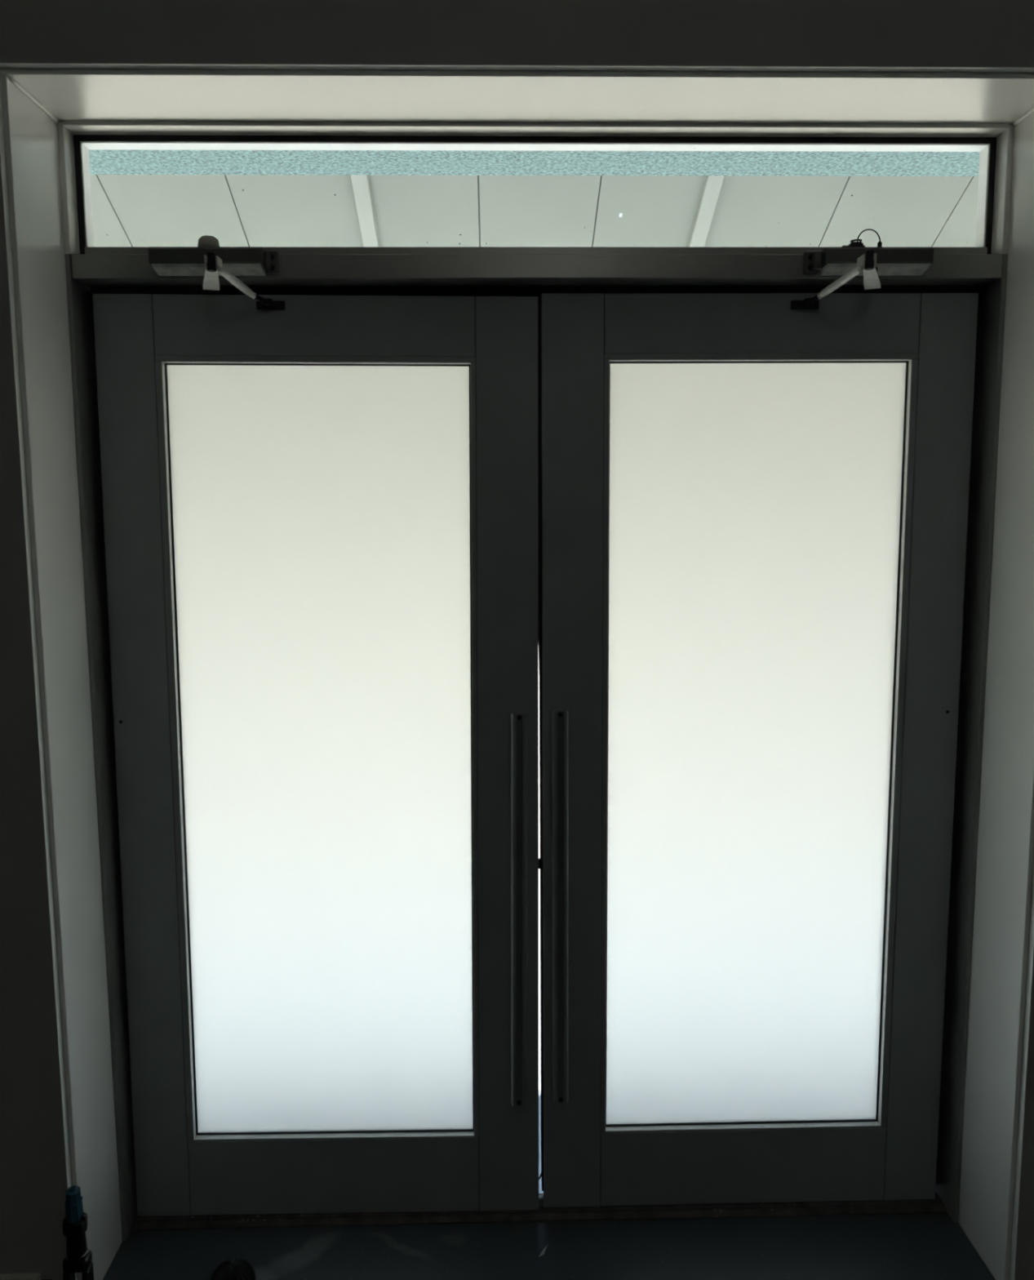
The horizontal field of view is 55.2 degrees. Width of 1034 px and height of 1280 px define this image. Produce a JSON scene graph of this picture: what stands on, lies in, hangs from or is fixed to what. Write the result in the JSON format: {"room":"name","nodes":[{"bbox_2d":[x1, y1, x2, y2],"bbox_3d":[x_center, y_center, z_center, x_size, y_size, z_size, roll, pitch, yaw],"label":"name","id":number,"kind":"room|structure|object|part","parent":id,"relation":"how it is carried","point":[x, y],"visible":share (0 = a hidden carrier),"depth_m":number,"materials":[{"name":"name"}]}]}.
{"room":"building entrance hall","nodes":[
{"label":"building entrance hall","id":0,"kind":"room"},
{"bbox_2d":[0,0,1033,1279],"bbox_3d":[0.056,-0.076,2.068,6.200,2.950,0.340,0,7,-1],"label":"wall","id":1,"kind":"structure","parent":0,"point":[938,36],"depth_m":1.79,"materials":[{"name":"paint"}]},
{"bbox_2d":[0,1272,51,1279],"bbox_3d":[-1.946,1.370,2.017,1.970,0.114,0.017,0,7,-1],"label":"baseboard","id":2,"kind":"structure","parent":1,"relation":"attached to","point":[34,1276],"depth_m":2.03,"materials":[{"name":"grey"}]},
{"bbox_2d":[92,293,538,1216],"bbox_3d":[-0.423,0.316,2.224,0.951,2.111,0.093,0,7,-1],"label":"door","id":3,"kind":"structure","parent":1,"relation":"in","point":[320,513],"depth_m":2.23,"materials":[{"name":"grey paint"}]},
{"bbox_3d":[-0.881,0.182,2.199,0.022,0.024,0.003,0,7,-1],"label":"plate","id":4,"kind":"part","parent":3,"relation":"part of","materials":[{"name":"grey paint"}]},
{"bbox_3d":[-0.431,-0.673,2.129,0.683,0.126,0.045,0,7,-1],"label":"rail","id":5,"kind":"part","parent":3,"relation":"part of","materials":[{"name":"black metal"}]},
{"bbox_3d":[-0.430,0.285,2.248,0.672,1.791,0.007,0,7,-1],"label":"glass pane","id":6,"kind":"part","parent":3,"relation":"part of","materials":[{"name":"white glass"}]},
{"bbox_3d":[-0.433,1.268,2.362,0.683,0.186,0.045,0,7,-1],"label":"rail","id":7,"kind":"part","parent":3,"relation":"part of","materials":[{"name":"black metal"}]},
{"bbox_3d":[0.005,0.619,2.230,0.037,0.919,0.013,0,7,-1],"label":"pull handle","id":8,"kind":"part","parent":3,"relation":"part of","materials":[{"name":"metal"}]},
{"bbox_2d":[0,68,1033,1279],"bbox_3d":[0.059,0.171,2.053,1.972,2.462,0.210,0,7,-1],"label":"door frame","id":9,"kind":"structure","parent":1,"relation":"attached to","point":[33,100],"depth_m":2.00,"materials":[{"name":"paint"}]},
{"bbox_2d":[88,149,980,176],"bbox_3d":[0.043,-1.316,2.170,5.200,0.512,0.158,0,7,-1],"label":"beam","id":10,"kind":"structure","parent":1,"relation":"attached to","point":[102,162],"depth_m":2.20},
{"bbox_2d":[73,134,997,254],"bbox_3d":[0.048,-0.928,2.090,1.927,0.249,0.066,0,7,-1],"label":"window","id":11,"kind":"structure","parent":1,"relation":"in","point":[987,146],"depth_m":2.07,"materials":[{"name":"black metal"}]},
{"bbox_2d":[57,120,1014,1240],"bbox_3d":[0.055,0.151,2.218,1.972,2.462,0.122,0,7,-1],"label":"door frame","id":12,"kind":"structure","parent":1,"relation":"attached to","point":[86,275],"depth_m":2.10,"materials":[{"name":"metal"}]},
{"bbox_2d":[147,235,285,310],"bbox_3d":[-0.612,-0.748,1.960,0.249,0.128,0.266,0,7,-1],"label":"door closer","id":13,"kind":"object","parent":12,"relation":"attached to","point":[211,260],"depth_m":1.98,"materials":[{"name":"silver metal"}]},
{"bbox_3d":[-0.597,-0.705,1.930,0.033,0.009,0.181,-2,7,-17],"label":"arm","id":14,"kind":"part","parent":13,"relation":"part of","materials":[{"name":"silver metal"}]},
{"bbox_3d":[-0.534,-0.709,2.051,0.036,0.018,0.009,-7,9,-44],"label":"rod","id":15,"kind":"part","parent":13,"relation":"part of","materials":[{"name":"grey metal"}]},
{"bbox_2d":[791,228,933,309],"bbox_3d":[0.720,-0.767,1.988,0.258,0.144,0.266,0,7,-1],"label":"door closer","id":16,"kind":"object","parent":12,"relation":"attached to","point":[854,260],"depth_m":2.01,"materials":[{"name":"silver metal"}]},
{"bbox_3d":[0.627,-0.718,2.077,0.009,0.016,0.030,-5,8,-36],"label":"rod","id":17,"kind":"part","parent":16,"relation":"part of","materials":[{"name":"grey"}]},
{"bbox_3d":[0.702,-0.718,1.958,0.033,0.007,0.189,2,7,21],"label":"arm","id":18,"kind":"part","parent":16,"relation":"part of","materials":[{"name":"silver metal"}]},
{"bbox_2d":[537,293,978,1207],"bbox_3d":[0.522,0.306,2.245,0.960,2.114,0.093,0,7,-1],"label":"door","id":19,"kind":"structure","parent":1,"relation":"in","point":[753,508],"depth_m":2.25,"materials":[{"name":"grey paint"}]},
{"bbox_3d":[0.098,0.613,2.231,0.037,0.919,0.013,0,7,-1],"label":"pull handle","id":20,"kind":"part","parent":19,"relation":"part of","materials":[{"name":"metal"}]},
{"bbox_3d":[0.541,1.257,2.384,0.683,0.186,0.045,0,7,-1],"label":"rail","id":21,"kind":"part","parent":19,"relation":"part of","materials":[{"name":"black metal"}]},
{"bbox_3d":[0.533,0.274,2.269,0.672,1.791,0.007,0,7,-1],"label":"glass pane","id":22,"kind":"part","parent":19,"relation":"part of","materials":[{"name":"white glass"}]},
{"bbox_3d":[0.529,-0.684,2.150,0.683,0.126,0.045,0,7,-1],"label":"rail","id":23,"kind":"part","parent":19,"relation":"part of","materials":[{"name":"black metal"}]},
{"bbox_3d":[0.976,0.163,2.240,0.022,0.024,0.003,0,7,-1],"label":"plate","id":24,"kind":"part","parent":19,"relation":"part of","materials":[{"name":"grey paint"}]},
{"bbox_2d":[102,1211,995,1279],"bbox_3d":[0.124,1.750,-0.264,6.200,0.120,5.410,0,7,-1],"label":"floor","id":25,"kind":"structure","parent":0,"point":[919,1246],"depth_m":2.25,"materials":[{"name":"black tile"}]},
{"bbox_2d":[62,1185,93,1279],"bbox_3d":[-0.870,1.249,1.959,0.060,0.356,0.048,0,7,-1],"label":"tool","id":26,"kind":"object","parent":25,"relation":"on","point":[77,1259],"visible":1,"depth_m":1.94,"materials":[{"name":"black"}]},
{"bbox_3d":[-0.888,1.324,1.968,0.012,0.165,0.032,0,7,-1],"label":"handle","id":27,"kind":"part","parent":26,"relation":"part of","materials":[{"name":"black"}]},
{"bbox_3d":[-0.851,1.324,1.969,0.012,0.165,0.032,0,7,-1],"label":"handle","id":28,"kind":"part","parent":26,"relation":"part of","materials":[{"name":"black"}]},
{"bbox_2d":[210,1257,255,1279],"bbox_3d":[-0.616,1.376,2.137,0.098,0.059,0.098,0,7,-1],"label":"handle","id":29,"kind":"object","parent":25,"relation":"on","point":[237,1268],"visible":1,"depth_m":2.13,"materials":[{"name":"black metal"}]},
{"bbox_2d":[133,1191,946,1231],"bbox_3d":[0.061,1.365,2.385,1.928,0.012,0.092,0,7,-1],"label":"threshold","id":30,"kind":"object","parent":25,"relation":"on","point":[544,1214],"visible":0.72,"depth_m":2.35,"materials":[{"name":"brown metal"}]},
{"bbox_2d":[538,1245,547,1257],"bbox_3d":[0.064,1.384,2.240,0.008,0.008,0.041,4,8,34],"label":"paper scrap","id":31,"kind":"object","parent":25,"relation":"on","point":[544,1249],"visible":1,"depth_m":2.23,"materials":[{"name":"white"}]},
{"label":"outside","id":32,"kind":"structure","parent":0,"visible":0},
{"bbox_2d":[90,174,978,247],"bbox_3d":[0.042,-1.431,3.301,5.250,1.123,2.110,0,7,-1],"label":"ceiling","id":33,"kind":"structure","parent":32,"point":[271,211],"depth_m":3.29,"materials":[{"name":"white paint"}]},
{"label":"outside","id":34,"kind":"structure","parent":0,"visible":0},
{"bbox_2d":[538,674,540,878],"bbox_3d":[-0.335,-0.519,19.370,120.000,0.200,29.650,0,7,-1],"label":"ground","id":35,"kind":"structure","parent":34,"point":[539,674],"depth_m":6.42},
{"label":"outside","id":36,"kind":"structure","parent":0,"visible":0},
{"bbox_2d":[538,878,543,1193],"bbox_3d":[0.035,1.324,3.536,6.400,0.140,2.240,0,7,-1],"label":"floor","id":37,"kind":"structure","parent":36,"point":[540,1191],"depth_m":3.06,"materials":[{"name":"concrete"}]}
]}

